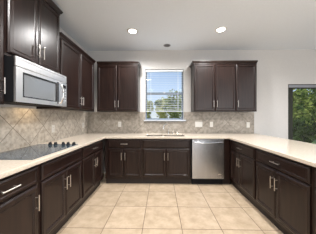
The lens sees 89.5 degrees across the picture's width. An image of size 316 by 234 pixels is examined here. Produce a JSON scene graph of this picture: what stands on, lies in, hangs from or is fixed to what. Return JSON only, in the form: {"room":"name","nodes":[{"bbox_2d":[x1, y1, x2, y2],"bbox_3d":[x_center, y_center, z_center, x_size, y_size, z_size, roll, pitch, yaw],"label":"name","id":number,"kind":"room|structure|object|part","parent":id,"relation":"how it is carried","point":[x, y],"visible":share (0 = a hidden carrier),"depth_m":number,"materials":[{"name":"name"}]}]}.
{"room":"kitchen","nodes":[
{"label":"kitchen","id":0,"kind":"room"},
{"bbox_2d":[0,28,86,111],"bbox_3d":[-1.762,-0.106,0.212,0.150,2.790,7.160,0,0,1],"label":"wall","id":1,"kind":"structure","parent":0,"point":[61,29],"depth_m":2.25,"materials":[{"name":"white paint"}]},
{"bbox_2d":[0,0,5,104],"bbox_3d":[-1.484,-0.625,1.093,0.371,1.038,0.612,0,0,1],"label":"upper cabinet","id":2,"kind":"object","parent":1,"relation":"attached to","point":[2,78],"visible":1,"depth_m":1.35,"materials":[{"name":"brown wood"}]},
{"bbox_3d":[-1.345,-0.596,1.091,0.024,0.954,0.582,0,0,1],"label":"door","id":3,"kind":"part","parent":2,"relation":"part of","materials":[{"name":"brown wood"}]},
{"bbox_3d":[-1.312,-0.263,1.351,0.036,0.138,0.010,0,0,1],"label":"handle","id":4,"kind":"part","parent":2,"relation":"part of","materials":[{"name":"silver metal"}]},
{"bbox_2d":[4,0,62,73],"bbox_3d":[-1.472,-0.990,1.779,0.371,0.886,0.820,0,0,1],"label":"upper cabinet","id":5,"kind":"object","parent":1,"relation":"attached to","point":[31,27],"visible":0.94,"depth_m":1.72,"materials":[{"name":"brown wood"}]},
{"bbox_3d":[-1.335,-0.964,1.593,0.024,0.783,0.358,0,0,1],"label":"door","id":6,"kind":"part","parent":5,"relation":"part of","materials":[{"name":"brown wood"}]},
{"bbox_2d":[4,56,66,106],"bbox_3d":[-1.416,-0.336,1.789,0.460,0.409,0.757,0,0,1],"label":"microwave","id":7,"kind":"object","parent":5,"relation":"attached to","point":[28,83],"visible":1,"depth_m":1.60,"materials":[{"name":"silver metal"}]},
{"bbox_3d":[-1.259,-0.291,1.728,0.021,0.313,0.640,0,0,1],"label":"door","id":8,"kind":"part","parent":7,"relation":"part of","materials":[{"name":"silver metal"}]},
{"bbox_3d":[-1.258,-0.497,1.787,0.021,0.088,0.757,0,0,1],"label":"vent panel","id":9,"kind":"part","parent":7,"relation":"part of","materials":[{"name":"silver metal"}]},
{"bbox_3d":[-1.214,-0.296,2.011,0.065,0.279,0.026,0,0,1],"label":"handle","id":10,"kind":"part","parent":7,"relation":"part of","materials":[{"name":"silver metal"}]},
{"bbox_3d":[-1.252,-0.291,2.108,0.021,0.313,0.113,0,0,1],"label":"control panel","id":11,"kind":"part","parent":7,"relation":"part of","materials":[{"name":"silver metal"}]},
{"bbox_3d":[-1.329,-0.964,1.960,0.024,0.783,0.360,0,0,1],"label":"door","id":12,"kind":"part","parent":5,"relation":"part of","materials":[{"name":"brown wood"}]},
{"bbox_3d":[-1.484,-1.402,1.779,0.347,0.062,0.820,0,0,1],"label":"crown molding","id":13,"kind":"part","parent":5,"relation":"part of","materials":[{"name":"brown wood"}]},
{"bbox_2d":[0,107,86,151],"bbox_3d":[-1.649,0.135,1.981,0.008,0.480,3.301,0,0,1],"label":"backsplash","id":14,"kind":"structure","parent":1,"relation":"attached to","point":[19,127],"depth_m":2.14,"materials":[{"name":"tile"}]},
{"bbox_2d":[36,32,95,111],"bbox_3d":[-1.454,-0.625,2.722,0.371,1.038,1.126,0,0,1],"label":"upper cabinet","id":15,"kind":"object","parent":1,"relation":"attached to","point":[76,64],"visible":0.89,"depth_m":2.57,"materials":[{"name":"brown wood"}]},
{"bbox_3d":[-1.320,-0.596,2.432,0.024,0.954,0.524,0,0,1],"label":"door","id":16,"kind":"part","parent":15,"relation":"part of","materials":[{"name":"brown wood"}]},
{"bbox_3d":[-1.467,-1.116,2.722,0.347,0.055,1.126,0,0,1],"label":"crown molding","id":17,"kind":"part","parent":15,"relation":"part of","materials":[{"name":"brown wood"}]},
{"bbox_3d":[-1.311,-0.596,2.964,0.024,0.954,0.524,0,0,1],"label":"door","id":18,"kind":"part","parent":15,"relation":"part of","materials":[{"name":"brown wood"}]},
{"bbox_2d":[56,173,282,233],"bbox_3d":[1.758,1.349,0.148,7.190,0.120,7.160,0,0,1],"label":"floor","id":19,"kind":"structure","parent":0,"point":[112,208],"depth_m":2.17,"materials":[{"name":"beige tile"}]},
{"bbox_2d":[0,164,39,233],"bbox_3d":[-1.349,0.852,1.142,0.639,0.875,0.615,0,0,1],"label":"base cabinet","id":20,"kind":"object","parent":19,"relation":"on","point":[19,191],"visible":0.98,"depth_m":1.24,"materials":[{"name":"brown wood"}]},
{"bbox_3d":[-1.048,0.514,1.131,0.036,0.010,0.138,0,0,1],"label":"handle","id":21,"kind":"part","parent":20,"relation":"part of","materials":[{"name":"silver metal"}]},
{"bbox_3d":[-1.076,0.514,1.131,0.024,0.145,0.563,0,0,1],"label":"drawer","id":22,"kind":"part","parent":20,"relation":"part of","materials":[{"name":"brown wood"}]},
{"bbox_3d":[-1.076,0.872,1.131,0.024,0.535,0.563,0,0,1],"label":"door","id":23,"kind":"part","parent":20,"relation":"part of","materials":[{"name":"brown wood"}]},
{"bbox_3d":[-1.043,0.748,1.382,0.036,0.138,0.010,0,0,1],"label":"handle","id":24,"kind":"part","parent":20,"relation":"part of","materials":[{"name":"silver metal"}]},
{"bbox_2d":[39,148,81,233],"bbox_3d":[-1.336,0.852,1.835,0.639,0.875,0.768,0,0,1],"label":"base cabinet","id":25,"kind":"object","parent":19,"relation":"on","point":[60,178],"visible":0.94,"depth_m":1.72,"materials":[{"name":"brown wood"}]},
{"bbox_3d":[-1.066,0.872,1.645,0.024,0.535,0.360,0,0,1],"label":"door","id":26,"kind":"part","parent":25,"relation":"part of","materials":[{"name":"brown wood"}]},
{"bbox_3d":[-1.060,0.872,2.014,0.024,0.535,0.362,0,0,1],"label":"door","id":27,"kind":"part","parent":25,"relation":"part of","materials":[{"name":"brown wood"}]},
{"bbox_2d":[78,139,102,208],"bbox_3d":[-1.322,0.852,2.632,0.639,0.875,0.822,0,0,1],"label":"base cabinet","id":28,"kind":"object","parent":19,"relation":"on","point":[92,154],"visible":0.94,"depth_m":2.51,"materials":[{"name":"brown wood"}]},
{"bbox_3d":[-1.052,0.872,2.425,0.024,0.535,0.382,0,0,1],"label":"door","id":29,"kind":"part","parent":28,"relation":"part of","materials":[{"name":"brown wood"}]},
{"bbox_3d":[-1.049,0.514,2.610,0.024,0.145,0.752,0,0,1],"label":"drawer","id":30,"kind":"part","parent":28,"relation":"part of","materials":[{"name":"brown wood"}]},
{"bbox_3d":[-1.045,0.872,2.805,0.024,0.535,0.362,0,0,1],"label":"door","id":31,"kind":"part","parent":28,"relation":"part of","materials":[{"name":"brown wood"}]},
{"bbox_2d":[105,139,141,182],"bbox_3d":[-0.651,0.852,3.301,0.702,0.875,0.641,0,0,1],"label":"base cabinet","id":32,"kind":"object","parent":19,"relation":"on","point":[123,157],"visible":0.98,"depth_m":3.02,"materials":[{"name":"brown wood"}]},
{"bbox_3d":[-0.802,0.872,3.029,0.287,0.535,0.024,0,0,1],"label":"door","id":33,"kind":"part","parent":32,"relation":"part of","materials":[{"name":"brown wood"}]},
{"bbox_3d":[-0.635,0.514,3.026,0.620,0.145,0.024,0,0,1],"label":"drawer","id":34,"kind":"part","parent":32,"relation":"part of","materials":[{"name":"brown wood"}]},
{"bbox_3d":[-0.488,0.872,3.023,0.325,0.535,0.024,0,0,1],"label":"door","id":35,"kind":"part","parent":32,"relation":"part of","materials":[{"name":"brown wood"}]},
{"bbox_2d":[142,139,190,183],"bbox_3d":[0.161,0.852,3.286,0.920,0.875,0.641,0,0,1],"label":"base cabinet","id":36,"kind":"object","parent":19,"relation":"on","point":[164,161],"visible":0.96,"depth_m":3.01,"materials":[{"name":"brown wood"}]},
{"bbox_3d":[-0.070,0.872,3.016,0.437,0.535,0.024,0,0,1],"label":"door","id":37,"kind":"part","parent":36,"relation":"part of","materials":[{"name":"brown wood"}]},
{"bbox_2d":[0,133,315,178],"bbox_3d":[0.258,0.394,2.075,3.819,0.038,3.059,0,0,1],"label":"countertop","id":38,"kind":"structure","parent":36,"relation":"on","point":[302,152],"depth_m":2.23,"materials":[{"name":"beige stone"}]},
{"bbox_2d":[0,142,77,159],"bbox_3d":[-1.348,0.354,1.769,0.535,0.043,0.765,0,0,1],"label":"cooktop","id":39,"kind":"object","parent":38,"relation":"in","point":[36,151],"visible":1,"depth_m":1.68,"materials":[{"name":"black glass"}]},
{"bbox_3d":[0.377,0.872,3.008,0.441,0.535,0.024,0,0,1],"label":"door","id":40,"kind":"part","parent":36,"relation":"part of","materials":[{"name":"brown wood"}]},
{"bbox_2d":[191,139,223,183],"bbox_3d":[0.940,0.855,3.239,0.595,0.868,0.632,0,0,1],"label":"dishwasher","id":41,"kind":"object","parent":19,"relation":"on","point":[207,155],"visible":0.99,"depth_m":2.97,"materials":[{"name":"silver metal"}]},
{"bbox_2d":[191,139,191,178],"bbox_3d":[0.941,0.805,3.285,0.589,0.768,0.540,0,0,1],"label":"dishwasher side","id":42,"kind":"object","parent":41,"relation":"in","point":[191,139],"depth_m":3.06,"materials":[{"name":"plastic"}]},
{"bbox_3d":[0.936,1.175,2.998,0.593,0.023,0.032,0,0,1],"label":"trim","id":43,"kind":"part","parent":41,"relation":"part of","materials":[{"name":"black plastic"}]},
{"bbox_3d":[0.935,0.483,2.949,0.535,0.032,0.050,0,0,1],"label":"handle","id":44,"kind":"part","parent":41,"relation":"part of","materials":[{"name":"silver metal"}]},
{"bbox_2d":[223,139,230,183],"bbox_3d":[1.324,0.852,3.288,0.154,0.875,0.594,0,0,1],"label":"filler panel","id":45,"kind":"object","parent":19,"relation":"on","point":[227,180],"visible":0.48,"depth_m":2.99,"materials":[{"name":"brown wood"}]},
{"bbox_3d":[1.303,0.801,3.288,0.113,0.773,0.594,0,0,1],"label":"panel","id":46,"kind":"part","parent":45,"relation":"part of","materials":[{"name":"brown wood"}]},
{"bbox_2d":[231,140,259,210],"bbox_3d":[1.611,0.852,2.577,0.634,0.875,0.812,0,0,1],"label":"base cabinet","id":47,"kind":"object","parent":19,"relation":"on","point":[243,156],"visible":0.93,"depth_m":2.46,"materials":[{"name":"brown wood"}]},
{"bbox_3d":[1.343,0.872,2.767,0.024,0.535,0.342,0,0,1],"label":"door","id":48,"kind":"part","parent":47,"relation":"part of","materials":[{"name":"brown wood"}]},
{"bbox_3d":[1.340,0.514,2.567,0.024,0.145,0.742,0,0,1],"label":"drawer","id":49,"kind":"part","parent":47,"relation":"part of","materials":[{"name":"brown wood"}]},
{"bbox_3d":[1.337,0.872,2.392,0.024,0.535,0.392,0,0,1],"label":"door","id":50,"kind":"part","parent":47,"relation":"part of","materials":[{"name":"brown wood"}]},
{"bbox_2d":[256,148,313,233],"bbox_3d":[1.596,0.852,1.763,0.634,0.875,0.812,0,0,1],"label":"base cabinet","id":51,"kind":"object","parent":19,"relation":"on","point":[284,186],"visible":0.97,"depth_m":1.66,"materials":[{"name":"brown wood"}]},
{"bbox_3d":[1.329,0.872,1.974,0.024,0.535,0.361,0,0,1],"label":"door","id":52,"kind":"part","parent":51,"relation":"part of","materials":[{"name":"brown wood"}]},
{"bbox_3d":[1.325,0.514,1.768,0.024,0.145,0.772,0,0,1],"label":"drawer","id":53,"kind":"part","parent":51,"relation":"part of","materials":[{"name":"brown wood"}]},
{"bbox_3d":[1.322,0.872,1.584,0.024,0.535,0.403,0,0,1],"label":"door","id":54,"kind":"part","parent":51,"relation":"part of","materials":[{"name":"brown wood"}]},
{"bbox_2d":[314,167,315,233],"bbox_3d":[1.581,0.852,0.950,0.634,0.875,0.812,0,0,1],"label":"base cabinet","id":55,"kind":"object","parent":19,"relation":"on","point":[314,167],"visible":0.88,"depth_m":1.35,"materials":[{"name":"brown wood"}]},
{"bbox_3d":[1.314,0.872,1.147,0.024,0.535,0.378,0,0,1],"label":"door","id":56,"kind":"part","parent":55,"relation":"part of","materials":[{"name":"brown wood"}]},
{"bbox_2d":[52,0,315,50],"bbox_3d":[1.758,-1.576,0.148,7.190,0.150,7.160,0,0,1],"label":"ceiling","id":57,"kind":"structure","parent":0,"point":[96,25],"depth_m":2.60,"materials":[{"name":"paint"}]},
{"bbox_2d":[127,28,137,33],"bbox_3d":[-0.448,-1.497,2.795,0.190,0.008,0.190,0,0,1],"label":"recessed light","id":58,"kind":"object","parent":57,"relation":"in","point":[130,30],"visible":1,"depth_m":2.78,"materials":[{"name":"white plastic"}]},
{"bbox_2d":[215,26,226,32],"bbox_3d":[1.086,-1.497,2.746,0.190,0.008,0.190,0,0,1],"label":"recessed light","id":59,"kind":"object","parent":57,"relation":"in","point":[219,29],"visible":1,"depth_m":2.74,"materials":[{"name":"white plastic"}]},
{"bbox_2d":[87,49,315,173],"bbox_3d":[1.896,-0.106,3.651,7.040,2.790,0.150,0,0,1],"label":"wall","id":60,"kind":"structure","parent":0,"point":[276,69],"depth_m":3.57,"materials":[{"name":"white paint"}]},
{"bbox_2d":[96,61,140,111],"bbox_3d":[-0.825,-0.625,3.443,0.887,1.038,0.363,0,0,1],"label":"upper cabinet","id":61,"kind":"object","parent":60,"relation":"attached to","point":[118,82],"visible":1,"depth_m":3.30,"materials":[{"name":"brown wood"}]},
{"bbox_3d":[-1.060,-0.596,3.312,0.414,0.954,0.024,0,0,1],"label":"door","id":62,"kind":"part","parent":61,"relation":"part of","materials":[{"name":"brown wood"}]},
{"bbox_3d":[-0.825,-1.116,3.455,0.887,0.055,0.339,0,0,1],"label":"crown molding","id":63,"kind":"part","parent":61,"relation":"part of","materials":[{"name":"brown wood"}]},
{"bbox_3d":[-0.637,-0.596,3.304,0.417,0.954,0.024,0,0,1],"label":"door","id":64,"kind":"part","parent":61,"relation":"part of","materials":[{"name":"brown wood"}]},
{"bbox_2d":[144,72,185,120],"bbox_3d":[0.154,-0.486,3.653,0.950,1.177,0.180,0,0,1],"label":"window","id":65,"kind":"structure","parent":60,"relation":"in","point":[156,93],"depth_m":3.69,"materials":[{"name":"white plastic"}]},
{"bbox_2d":[146,70,182,111],"bbox_3d":[0.146,-0.589,3.639,0.849,0.950,0.054,0,0,1],"label":"window blind","id":66,"kind":"object","parent":65,"relation":"attached to","point":[146,70],"visible":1,"depth_m":3.63,"materials":[{"name":"white plastic"}]},
{"bbox_3d":[0.146,-1.047,3.644,0.849,0.034,0.030,0,0,1],"label":"head rail","id":67,"kind":"part","parent":66,"relation":"part of","materials":[{"name":"white plastic"}]},
{"bbox_3d":[0.146,-0.121,3.643,0.849,0.014,0.024,0,0,1],"label":"rail","id":68,"kind":"part","parent":66,"relation":"part of","materials":[{"name":"white plastic"}]},
{"bbox_3d":[0.154,0.086,3.628,0.950,0.032,0.130,0,0,1],"label":"sill","id":69,"kind":"part","parent":65,"relation":"part of","materials":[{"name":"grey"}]},
{"bbox_2d":[87,112,253,132],"bbox_3d":[0.263,0.135,3.601,3.775,0.480,0.008,0,0,1],"label":"backsplash","id":70,"kind":"structure","parent":60,"relation":"attached to","point":[97,122],"depth_m":3.60,"materials":[{"name":"tile"}]},
{"bbox_2d":[195,122,201,126],"bbox_3d":[0.917,0.174,3.580,0.162,0.118,0.009,0,0,1],"label":"light switch","id":71,"kind":"object","parent":70,"relation":"attached to","point":[197,124],"visible":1,"depth_m":3.58,"materials":[{"name":"white plastic"}]},
{"bbox_2d":[189,60,257,111],"bbox_3d":[1.370,-0.625,3.403,1.328,1.038,0.363,0,0,1],"label":"upper cabinet","id":72,"kind":"object","parent":60,"relation":"attached to","point":[228,85],"visible":1,"depth_m":3.26,"materials":[{"name":"brown wood"}]},
{"bbox_3d":[0.958,-0.596,3.275,0.418,0.954,0.024,0,0,1],"label":"door","id":73,"kind":"part","parent":72,"relation":"part of","materials":[{"name":"brown wood"}]},
{"bbox_3d":[1.370,-1.116,3.415,1.328,0.055,0.339,0,0,1],"label":"crown molding","id":74,"kind":"part","parent":72,"relation":"part of","materials":[{"name":"brown wood"}]},
{"bbox_3d":[1.383,-0.596,3.268,0.415,0.954,0.024,0,0,1],"label":"door","id":75,"kind":"part","parent":72,"relation":"part of","materials":[{"name":"brown wood"}]},
{"bbox_3d":[1.805,-0.596,3.260,0.414,0.954,0.024,0,0,1],"label":"door","id":76,"kind":"part","parent":72,"relation":"part of","materials":[{"name":"brown wood"}]},
{"bbox_2d":[288,84,315,139],"bbox_3d":[3.816,0.282,3.603,1.820,2.015,0.098,0,0,1],"label":"door","id":77,"kind":"structure","parent":60,"relation":"in","point":[290,90],"depth_m":3.59,"materials":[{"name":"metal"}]},
{"bbox_2d":[289,85,315,87],"bbox_3d":[3.815,-0.679,3.547,1.780,0.057,0.010,0,0,1],"label":"door frame","id":78,"kind":"structure","parent":60,"relation":"attached to","point":[290,86],"depth_m":3.56,"materials":[{"name":"grey metal"}]},
{"label":"outside","id":79,"kind":"structure","parent":0,"visible":0},
{"bbox_3d":[8.076,1.529,31.744,65.000,0.120,56.230,0,0,1],"label":"lawn","id":80,"kind":"structure","parent":79,"visible":0},
{"bbox_2d":[147,100,153,117],"bbox_3d":[-0.805,0.118,11.574,1.333,2.743,1.310,0,0,-41],"label":"tree","id":81,"kind":"object","parent":80,"relation":"on","point":[149,108],"visible":0.3,"depth_m":11.38,"materials":[{"name":"green plant"}]},
{"bbox_2d":[155,97,170,117],"bbox_3d":[0.502,-0.169,14.490,1.904,3.312,1.412,0,0,32],"label":"tree","id":82,"kind":"object","parent":80,"relation":"on","point":[160,114],"visible":0.41,"depth_m":14.28,"materials":[{"name":"green plant"}]},
{"bbox_2d":[154,89,181,117],"bbox_3d":[0.969,-0.207,10.871,2.302,3.379,1.546,0,0,33],"label":"tree","id":83,"kind":"object","parent":80,"relation":"on","point":[170,101],"visible":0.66,"depth_m":10.73,"materials":[{"name":"green plant"}]},
{"bbox_2d":[293,89,315,141],"bbox_3d":[5.975,0.078,6.986,1.748,2.896,1.848,0,0,1],"label":"bush","id":84,"kind":"object","parent":80,"relation":"on","point":[301,101],"visible":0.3,"depth_m":6.65,"materials":[{"name":"green plant"}]},
{"bbox_2d":[293,117,315,142],"bbox_3d":[4.858,0.762,5.166,1.615,1.497,0.915,0,0,1],"label":"bush","id":85,"kind":"object","parent":80,"relation":"on","point":[302,133],"visible":0.43,"depth_m":5.08,"materials":[{"name":"green plant"}]},
{"bbox_2d":[306,89,315,129],"bbox_3d":[10.434,-0.366,10.923,2.101,3.798,2.284,0,0,1],"label":"bush","id":86,"kind":"object","parent":80,"relation":"on","point":[313,113],"visible":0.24,"depth_m":10.39,"materials":[{"name":"green plant"}]}
]}

